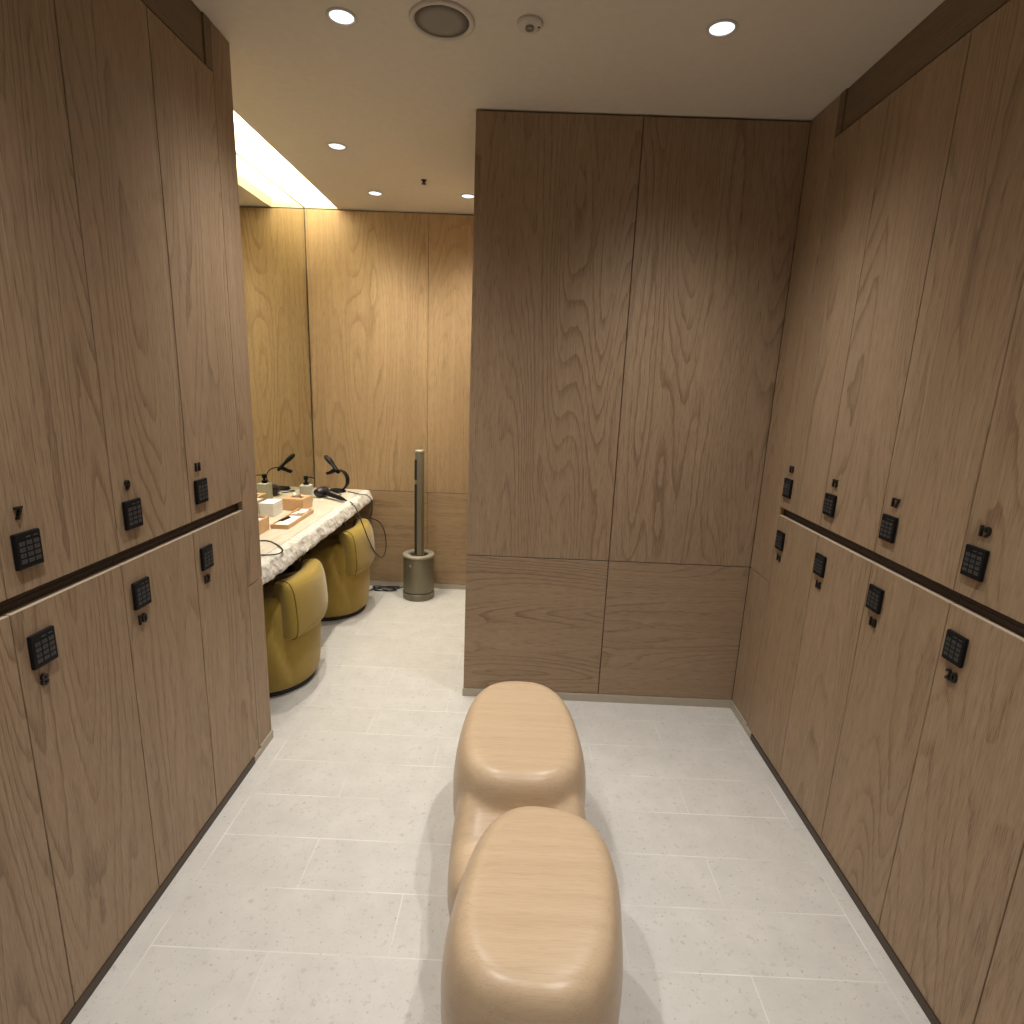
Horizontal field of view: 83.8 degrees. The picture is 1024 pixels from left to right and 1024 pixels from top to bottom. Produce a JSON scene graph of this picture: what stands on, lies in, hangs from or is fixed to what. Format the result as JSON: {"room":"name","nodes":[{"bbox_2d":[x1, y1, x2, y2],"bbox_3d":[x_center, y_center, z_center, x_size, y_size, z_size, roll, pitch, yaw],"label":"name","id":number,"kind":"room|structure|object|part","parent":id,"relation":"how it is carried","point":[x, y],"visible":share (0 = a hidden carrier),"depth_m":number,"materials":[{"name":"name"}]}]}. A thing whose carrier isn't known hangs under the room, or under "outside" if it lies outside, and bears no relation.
{"room":"changing room","nodes":[
{"label":"changing room","id":0,"kind":"room"},
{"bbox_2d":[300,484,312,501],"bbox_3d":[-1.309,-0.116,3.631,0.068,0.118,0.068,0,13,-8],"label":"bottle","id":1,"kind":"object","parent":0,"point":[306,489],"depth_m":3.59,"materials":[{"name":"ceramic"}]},
{"bbox_2d":[305,209,473,583],"bbox_3d":[-0.825,-0.717,4.081,1.323,2.600,0.120,2,13,1],"label":"wall","id":2,"kind":"structure","parent":0,"point":[390,293],"depth_m":3.96,"materials":[{"name":"brown wood"}]},
{"bbox_3d":[-1.026,-1.070,3.954,0.889,1.859,0.020,2,13,1],"label":"veneer panel","id":3,"kind":"part","parent":2,"relation":"part of","materials":[{"name":"brown wood"}]},
{"bbox_3d":[-1.074,0.176,4.237,0.893,0.692,0.020,2,13,1],"label":"veneer panel","id":4,"kind":"part","parent":2,"relation":"part of","materials":[{"name":"brown wood"}]},
{"bbox_2d":[369,580,465,589],"bbox_3d":[-0.875,0.543,4.314,1.323,0.037,0.024,2,13,1],"label":"baseboard","id":5,"kind":"structure","parent":2,"relation":"attached to","point":[372,582],"depth_m":4.30,"materials":[{"name":"wood"}]},
{"bbox_3d":[-0.413,0.204,4.229,0.425,0.692,0.020,2,13,1],"label":"veneer panel","id":6,"kind":"part","parent":2,"relation":"part of","materials":[{"name":"brown wood"}]},
{"bbox_3d":[-0.366,-1.042,3.946,0.429,1.859,0.020,2,13,1],"label":"veneer panel","id":7,"kind":"part","parent":2,"relation":"part of","materials":[{"name":"brown wood"}]},
{"bbox_2d":[71,586,930,1023],"bbox_3d":[-0.003,1.343,1.258,3.400,0.100,6.661,2,13,1],"label":"floor","id":8,"kind":"structure","parent":0,"point":[317,893],"depth_m":1.82,"materials":[{"name":"tile"}]},
{"bbox_2d":[0,616,73,1023],"bbox_3d":[-1.290,0.719,1.109,0.522,1.022,0.328,2,13,1],"label":"locker","id":9,"kind":"object","parent":8,"relation":"on","point":[35,985],"visible":1,"depth_m":1.21,"materials":[{"name":"brown wood"}]},
{"bbox_2d":[0,566,5,601],"bbox_3d":[-1.244,-0.463,0.841,0.522,1.402,0.328,2,13,1],"label":"locker","id":10,"kind":"object","parent":9,"relation":"on","point":[2,591],"visible":1,"depth_m":1.14,"materials":[{"name":"brown wood"}]},
{"bbox_2d":[0,559,158,1002],"bbox_3d":[-1.284,0.647,1.429,0.522,1.022,0.326,2,13,1],"label":"locker","id":11,"kind":"object","parent":8,"relation":"on","point":[70,635],"visible":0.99,"depth_m":1.39,"materials":[{"name":"brown wood"}]},
{"bbox_2d":[0,0,118,606],"bbox_3d":[-1.237,-0.535,1.161,0.522,1.402,0.326,2,13,1],"label":"locker","id":12,"kind":"object","parent":11,"relation":"on","point":[57,518],"visible":1,"depth_m":1.20,"materials":[{"name":"brown wood"}]},
{"bbox_2d":[112,528,216,886],"bbox_3d":[-1.277,0.574,1.749,0.522,1.022,0.328,2,13,1],"label":"locker","id":13,"kind":"object","parent":8,"relation":"on","point":[159,581],"visible":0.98,"depth_m":1.72,"materials":[{"name":"brown wood"}]},
{"bbox_2d":[53,0,190,558],"bbox_3d":[-1.230,-0.608,1.480,0.522,1.402,0.328,2,13,1],"label":"locker","id":14,"kind":"object","parent":13,"relation":"on","point":[104,51],"visible":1,"depth_m":1.45,"materials":[{"name":"brown wood"}]},
{"bbox_2d":[61,729,272,1023],"bbox_3d":[-1.063,1.115,1.764,0.034,0.038,1.438,2,13,1],"label":"baseboard","id":15,"kind":"structure","parent":8,"relation":"on","point":[117,951],"depth_m":1.68,"materials":[{"name":"brown wood"}]},
{"bbox_2d":[186,506,258,806],"bbox_3d":[-1.271,0.502,2.069,0.522,1.022,0.328,2,13,1],"label":"locker","id":16,"kind":"object","parent":8,"relation":"on","point":[218,539],"visible":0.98,"depth_m":2.04,"materials":[{"name":"brown wood"}]},
{"bbox_2d":[146,6,241,526],"bbox_3d":[-1.224,-0.680,1.801,0.522,1.402,0.328,2,13,1],"label":"locker","id":17,"kind":"object","parent":16,"relation":"on","point":[183,85],"visible":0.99,"depth_m":1.76,"materials":[{"name":"brown wood"}]},
{"bbox_2d":[263,558,327,696],"bbox_3d":[-1.217,0.564,2.912,0.522,0.592,0.590,2,13,1],"label":"vanity stool","id":18,"kind":"object","parent":8,"relation":"on","point":[295,603],"visible":0.67,"depth_m":2.75,"materials":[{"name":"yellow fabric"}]},
{"bbox_2d":[263,585,273,599],"bbox_3d":[-1.233,0.438,2.883,0.313,0.040,0.360,2,13,1],"label":"seat cushion","id":19,"kind":"object","parent":18,"relation":"on","point":[267,589],"depth_m":2.93,"materials":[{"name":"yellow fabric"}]},
{"bbox_2d":[273,558,327,638],"bbox_3d":[-1.042,0.425,2.876,0.175,0.284,0.440,2,13,1],"label":"cushion","id":20,"kind":"object","parent":18,"relation":"on","point":[300,600],"depth_m":2.72,"materials":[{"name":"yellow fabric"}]},
{"bbox_2d":[292,518,374,620],"bbox_3d":[-1.184,0.361,3.809,0.522,0.592,0.590,2,13,1],"label":"vanity stool","id":21,"kind":"object","parent":8,"relation":"on","point":[346,556],"visible":0.8,"depth_m":3.61,"materials":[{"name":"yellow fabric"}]},
{"bbox_2d":[306,539,337,553],"bbox_3d":[-1.199,0.236,3.780,0.313,0.040,0.360,2,13,1],"label":"seat cushion","id":22,"kind":"object","parent":21,"relation":"on","point":[323,543],"depth_m":3.77,"materials":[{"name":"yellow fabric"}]},
{"bbox_2d":[338,518,374,575],"bbox_3d":[-1.009,0.222,3.773,0.175,0.284,0.440,2,13,1],"label":"cushion","id":23,"kind":"object","parent":21,"relation":"on","point":[356,554],"depth_m":3.60,"materials":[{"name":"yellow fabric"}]},
{"bbox_2d":[369,585,402,590],"bbox_3d":[-0.917,0.550,4.228,0.287,0.060,0.113,2,13,1],"label":"power cord","id":24,"kind":"object","parent":8,"relation":"on","point":[394,588],"visible":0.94,"depth_m":4.24,"materials":[{"name":"black rubber"}]},
{"bbox_2d":[403,449,434,601],"bbox_3d":[-0.657,0.093,4.019,0.224,1.062,0.224,2,13,1],"label":"tower fan","id":25,"kind":"object","parent":8,"relation":"on","point":[418,562],"visible":1,"depth_m":4.00,"materials":[{"name":"metal"}]},
{"bbox_2d":[441,681,622,1023],"bbox_3d":[0.033,0.978,1.675,0.432,0.430,1.225,1,13,-4],"label":"bench","id":26,"kind":"object","parent":8,"relation":"on","point":[534,934],"visible":1,"depth_m":1.31,"materials":[{"name":"brown wood"}]},
{"bbox_2d":[748,512,824,774],"bbox_3d":[1.353,0.541,2.352,0.522,1.022,0.327,2,13,1],"label":"locker","id":27,"kind":"object","parent":8,"relation":"on","point":[796,540],"visible":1,"depth_m":2.33,"materials":[{"name":"brown wood"}]},
{"bbox_2d":[781,95,889,530],"bbox_3d":[1.400,-0.641,2.083,0.522,1.402,0.327,2,13,1],"label":"locker","id":28,"kind":"object","parent":27,"relation":"on","point":[856,154],"visible":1,"depth_m":2.06,"materials":[{"name":"brown wood"}]},
{"bbox_2d":[780,531,879,837],"bbox_3d":[1.347,0.614,2.031,0.522,1.022,0.330,2,13,1],"label":"locker","id":29,"kind":"object","parent":8,"relation":"on","point":[841,573],"visible":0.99,"depth_m":2.01,"materials":[{"name":"brown wood"}]},
{"bbox_2d":[820,31,971,557],"bbox_3d":[1.393,-0.568,1.762,0.522,1.402,0.330,2,13,1],"label":"locker","id":30,"kind":"object","parent":29,"relation":"on","point":[922,112],"visible":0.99,"depth_m":1.73,"materials":[{"name":"brown wood"}]},
{"bbox_2d":[821,558,959,926],"bbox_3d":[1.340,0.687,1.708,0.522,1.022,0.330,2,13,1],"label":"locker","id":31,"kind":"object","parent":8,"relation":"on","point":[905,615],"visible":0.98,"depth_m":1.68,"materials":[{"name":"brown wood"}]},
{"bbox_2d":[875,0,1023,596],"bbox_3d":[1.387,-0.495,1.440,0.522,1.402,0.330,2,13,1],"label":"locker","id":32,"kind":"object","parent":31,"relation":"on","point":[975,275],"visible":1,"depth_m":1.43,"materials":[{"name":"brown wood"}]},
{"bbox_2d":[879,598,1023,1023],"bbox_3d":[1.333,0.760,1.386,0.522,1.022,0.330,2,13,1],"label":"locker","id":33,"kind":"object","parent":8,"relation":"on","point":[960,846],"visible":1,"depth_m":1.37,"materials":[{"name":"brown wood"}]},
{"bbox_2d":[954,278,1023,628],"bbox_3d":[1.380,-0.422,1.117,0.522,1.402,0.330,2,13,1],"label":"locker","id":34,"kind":"object","parent":33,"relation":"on","point":[990,576],"visible":1,"depth_m":1.30,"materials":[{"name":"brown wood"}]},
{"bbox_2d":[974,849,1023,1023],"bbox_3d":[1.327,0.833,1.063,0.522,1.022,0.330,2,13,1],"label":"locker","id":35,"kind":"object","parent":8,"relation":"on","point":[1002,1000],"visible":1,"depth_m":1.23,"materials":[{"name":"brown wood"}]},
{"bbox_2d":[192,0,944,214],"bbox_3d":[0.101,-1.269,0.665,3.400,0.060,6.661,2,13,1],"label":"ceiling","id":36,"kind":"structure","parent":0,"point":[403,103],"depth_m":1.98,"materials":[{"name":"paint"}]},
{"bbox_2d":[141,0,212,70],"bbox_3d":[-1.224,-1.327,1.149,0.538,0.141,1.312,2,13,1],"label":"trim","id":37,"kind":"structure","parent":36,"relation":"attached to","point":[183,18],"depth_m":1.67,"materials":[{"name":"brown wood"}]},
{"bbox_2d":[327,142,346,150],"bbox_3d":[-0.832,-1.737,2.712,0.094,0.004,0.094,2,13,1],"label":"recessed light","id":38,"kind":"object","parent":36,"relation":"in","point":[332,145],"visible":1,"depth_m":2.71,"materials":[{"name":"white"}]},
{"bbox_2d":[325,7,357,26],"bbox_3d":[-0.517,-1.502,1.732,0.094,0.004,0.094,2,13,1],"label":"recessed light","id":39,"kind":"object","parent":36,"relation":"in","point":[340,16],"visible":1,"depth_m":1.73,"materials":[{"name":"white"}]},
{"bbox_2d":[367,191,382,195],"bbox_3d":[-0.812,-1.889,3.383,0.094,0.004,0.094,2,13,1],"label":"recessed light","id":40,"kind":"object","parent":36,"relation":"in","point":[373,193],"visible":1,"depth_m":3.38,"materials":[{"name":"white"}]},
{"bbox_2d":[408,0,474,41],"bbox_3d":[-0.213,-1.488,1.731,0.200,0.008,0.200,2,13,1],"label":"ceiling speaker","id":41,"kind":"object","parent":36,"relation":"attached to","point":[439,20],"visible":1,"depth_m":1.72},
{"bbox_2d":[414,5,468,37],"bbox_3d":[-0.213,-1.488,1.731,0.166,0.002,0.166,2,13,1],"label":"grille","id":42,"kind":"object","parent":41,"relation":"attached to","point":[431,21],"depth_m":1.73,"materials":[{"name":"white metal"}]},
{"bbox_2d":[460,193,473,198],"bbox_3d":[-0.260,-1.864,3.368,0.094,0.004,0.094,2,13,1],"label":"recessed light","id":43,"kind":"object","parent":36,"relation":"in","point":[466,195],"visible":0.87,"depth_m":3.37,"materials":[{"name":"white"}]},
{"bbox_2d":[517,14,542,33],"bbox_3d":[0.054,-1.471,1.727,0.080,0.020,0.080,2,13,1],"label":"smoke detector","id":44,"kind":"object","parent":36,"relation":"attached to","point":[528,24],"visible":1,"depth_m":1.71,"materials":[{"name":"white plastic"}]},
{"bbox_2d":[706,18,738,37],"bbox_3d":[0.631,-1.453,1.715,0.094,0.004,0.094,2,13,1],"label":"recessed light","id":45,"kind":"object","parent":36,"relation":"in","point":[721,28],"visible":1,"depth_m":1.71,"materials":[{"name":"white"}]},
{"bbox_2d":[835,0,1008,136],"bbox_3d":[1.438,-1.248,1.266,0.540,0.141,1.650,2,13,1],"label":"wall","id":46,"kind":"structure","parent":36,"relation":"attached to","point":[951,20],"depth_m":1.68,"materials":[{"name":"brown wood"}]},
{"bbox_2d":[463,111,811,699],"bbox_3d":[0.759,-0.486,3.341,1.877,2.600,1.602,2,13,1],"label":"wall partition","id":47,"kind":"structure","parent":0,"point":[631,274],"depth_m":2.51,"materials":[{"name":"brown wood"}]},
{"bbox_3d":[0.106,0.553,2.778,0.671,0.689,0.020,2,13,1],"label":"veneer panel","id":48,"kind":"part","parent":47,"relation":"part of","materials":[{"name":"brown wood"}]},
{"bbox_3d":[0.155,-0.692,2.495,0.671,1.857,0.020,2,13,1],"label":"veneer panel","id":49,"kind":"part","parent":47,"relation":"part of","materials":[{"name":"brown wood"}]},
{"bbox_2d":[462,687,731,707],"bbox_3d":[0.437,0.764,3.563,1.341,0.040,1.482,2,13,1],"label":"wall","id":50,"kind":"structure","parent":47,"relation":"attached to","point":[567,696],"depth_m":2.84,"materials":[{"name":"wood"}]},
{"bbox_3d":[0.775,0.581,2.770,0.661,0.689,0.020,2,13,1],"label":"veneer panel","id":51,"kind":"part","parent":47,"relation":"part of","materials":[{"name":"brown wood"}]},
{"bbox_3d":[0.824,-0.663,2.487,0.661,1.857,0.020,2,13,1],"label":"veneer panel","id":52,"kind":"part","parent":47,"relation":"part of","materials":[{"name":"brown wood"}]},
{"bbox_2d":[730,701,940,1023],"bbox_3d":[1.086,1.163,1.927,0.034,0.038,1.860,2,13,1],"label":"baseboard","id":53,"kind":"structure","parent":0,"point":[902,971],"depth_m":1.81,"materials":[{"name":"brown wood"}]},
{"bbox_3d":[-1.324,-0.196,0.937,0.638,2.940,6.661,2,13,1],"label":"wall","id":54,"kind":"structure","parent":0,"visible":0},
{"bbox_2d":[210,21,270,745],"bbox_3d":[-1.257,-0.288,2.122,0.538,2.600,0.120,2,13,1],"label":"wall panel","id":55,"kind":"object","parent":54,"relation":"attached to","point":[220,47],"depth_m":2.06,"materials":[{"name":"brown wood"}]},
{"bbox_3d":[-0.984,-0.635,2.038,0.020,1.863,0.120,2,13,1],"label":"veneer panel","id":56,"kind":"part","parent":55,"relation":"part of","materials":[{"name":"brown wood"}]},
{"bbox_3d":[-1.033,0.613,2.321,0.020,0.692,0.120,2,13,1],"label":"veneer panel","id":57,"kind":"part","parent":55,"relation":"part of","materials":[{"name":"brown wood"}]},
{"bbox_2d":[258,515,291,577],"bbox_3d":[-1.471,-0.520,3.104,0.069,2.600,1.891,2,13,1],"label":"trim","id":58,"kind":"structure","parent":54,"relation":"attached to","point":[289,568],"depth_m":3.71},
{"bbox_2d":[236,153,314,514],"bbox_3d":[-1.418,-0.881,3.023,0.007,1.865,1.887,2,13,1],"label":"wall mirror","id":59,"kind":"object","parent":54,"relation":"attached to","point":[272,222],"visible":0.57,"depth_m":3.41,"materials":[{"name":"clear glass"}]},
{"bbox_2d":[233,111,367,210],"bbox_3d":[-1.199,-1.951,2.807,0.499,0.340,2.034,2,13,1],"label":"light","id":60,"kind":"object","parent":54,"relation":"attached to","point":[250,145],"depth_m":3.30,"materials":[{"name":"white paint"}]},
{"bbox_2d":[259,488,372,583],"bbox_3d":[-1.243,0.203,3.262,0.432,0.337,1.887,2,13,1],"label":"countertop","id":61,"kind":"structure","parent":54,"relation":"attached to","point":[330,513],"depth_m":3.04,"materials":[{"name":"stone"}]},
{"bbox_2d":[258,516,269,534],"bbox_3d":[-1.331,0.072,2.900,0.120,0.072,0.170,2,13,1],"label":"wooden box","id":62,"kind":"object","parent":61,"relation":"on","point":[263,520],"visible":0.3,"depth_m":2.93,"materials":[{"name":"brown wood"}]},
{"bbox_2d":[259,499,281,516],"bbox_3d":[-1.392,-0.024,3.295,0.082,0.080,0.132,2,13,-1],"label":"carton","id":63,"kind":"object","parent":61,"relation":"on","point":[268,507],"visible":0.95,"depth_m":3.24,"materials":[{"name":"white paper"}]},
{"bbox_3d":[-1.391,-0.053,3.288,0.082,0.020,0.132,2,13,-1],"label":"lid","id":64,"kind":"part","parent":63,"relation":"part of","materials":[{"name":"white paper"}]},
{"bbox_2d":[260,540,282,555],"bbox_3d":[-1.208,0.167,2.650,0.285,0.006,0.252,-1,13,-16],"label":"power cord","id":65,"kind":"object","parent":61,"relation":"on","point":[260,540],"visible":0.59,"depth_m":2.60,"materials":[{"name":"black rubber"}]},
{"bbox_2d":[270,508,313,528],"bbox_3d":[-1.224,0.035,3.192,0.096,0.024,0.390,2,13,0],"label":"tray","id":66,"kind":"object","parent":61,"relation":"on","point":[274,525],"visible":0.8,"depth_m":3.13,"materials":[{"name":"brown wood"}]},
{"bbox_2d":[276,516,300,524],"bbox_3d":[-1.223,0.049,3.123,0.076,0.010,0.210,2,13,0],"label":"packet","id":67,"kind":"object","parent":66,"relation":"in","point":[288,521],"visible":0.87,"depth_m":3.11,"materials":[{"name":"white paper"}]},
{"bbox_2d":[297,509,308,513],"bbox_3d":[-1.209,0.003,3.302,0.044,0.022,0.090,1,13,-5],"label":"packet","id":68,"kind":"object","parent":66,"relation":"on","point":[302,511],"visible":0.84,"depth_m":3.28,"materials":[{"name":"white paper"}]},
{"bbox_2d":[282,493,312,510],"bbox_3d":[-1.305,-0.069,3.472,0.124,0.096,0.140,3,13,4],"label":"tissue box","id":69,"kind":"object","parent":61,"relation":"on","point":[294,501],"visible":0.98,"depth_m":3.41,"materials":[{"name":"brown wood"}]},
{"bbox_2d":[300,476,314,501],"bbox_3d":[-1.294,-0.143,3.626,0.095,0.174,0.068,0,13,-8],"label":"soap dispenser","id":70,"kind":"object","parent":61,"relation":"on","point":[306,488],"visible":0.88,"depth_m":3.60,"materials":[{"name":"ceramic"}]},
{"bbox_2d":[313,486,346,500],"bbox_3d":[-1.178,-0.120,3.774,0.304,0.070,0.100,8,14,25],"label":"hair dryer","id":71,"kind":"object","parent":61,"relation":"on","point":[322,491],"visible":1,"depth_m":3.78,"materials":[{"name":"black plastic"}]},
{"bbox_3d":[-1.163,-0.107,3.745,0.253,0.044,0.034,13,16,38],"label":"handle","id":72,"kind":"part","parent":71,"relation":"part of","materials":[{"name":"black plastic"}]},
{"bbox_2d":[324,455,349,492],"bbox_3d":[-1.234,-0.268,4.012,0.197,0.251,0.096,7,14,22],"label":"desk lamp","id":73,"kind":"object","parent":61,"relation":"on","point":[327,458],"visible":0.98,"depth_m":4.00,"materials":[{"name":"black plastic"}]},
{"bbox_3d":[-1.194,-0.223,4.004,0.105,0.149,0.042,7,14,22],"label":"arm","id":74,"kind":"part","parent":73,"relation":"part of","materials":[{"name":"black plastic"}]},
{"bbox_2d":[348,491,372,518],"bbox_3d":[-1.067,0.011,4.029,0.215,0.311,0.089,12,16,36],"label":"power cord","id":75,"kind":"object","parent":61,"relation":"on","point":[348,491],"visible":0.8,"depth_m":3.97,"materials":[{"name":"black rubber"}]},
{"bbox_2d":[350,501,386,557],"bbox_3d":[-1.012,0.121,3.879,0.205,0.469,0.478,2,13,1],"label":"power cord","id":76,"kind":"object","parent":61,"relation":"hanging from","point":[350,501],"visible":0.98,"depth_m":3.78,"materials":[{"name":"black rubber"}]},
{"bbox_3d":[1.429,0.056,0.938,0.640,2.660,6.661,2,13,1],"label":"wall","id":77,"kind":"structure","parent":0,"visible":0},
{"bbox_2d":[732,94,840,724],"bbox_3d":[1.409,-0.257,2.448,0.540,2.600,0.211,2,13,1],"label":"wall panel","id":78,"kind":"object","parent":77,"relation":"attached to","point":[823,126],"depth_m":2.39,"materials":[{"name":"brown wood"}]},
{"bbox_3d":[1.114,0.623,2.653,0.020,0.692,0.211,2,13,1],"label":"veneer panel","id":79,"kind":"part","parent":78,"relation":"part of","materials":[{"name":"brown wood"}]},
{"bbox_3d":[1.163,-0.625,2.370,0.020,1.863,0.211,2,13,1],"label":"veneer panel","id":80,"kind":"part","parent":78,"relation":"part of","materials":[{"name":"brown wood"}]}
]}

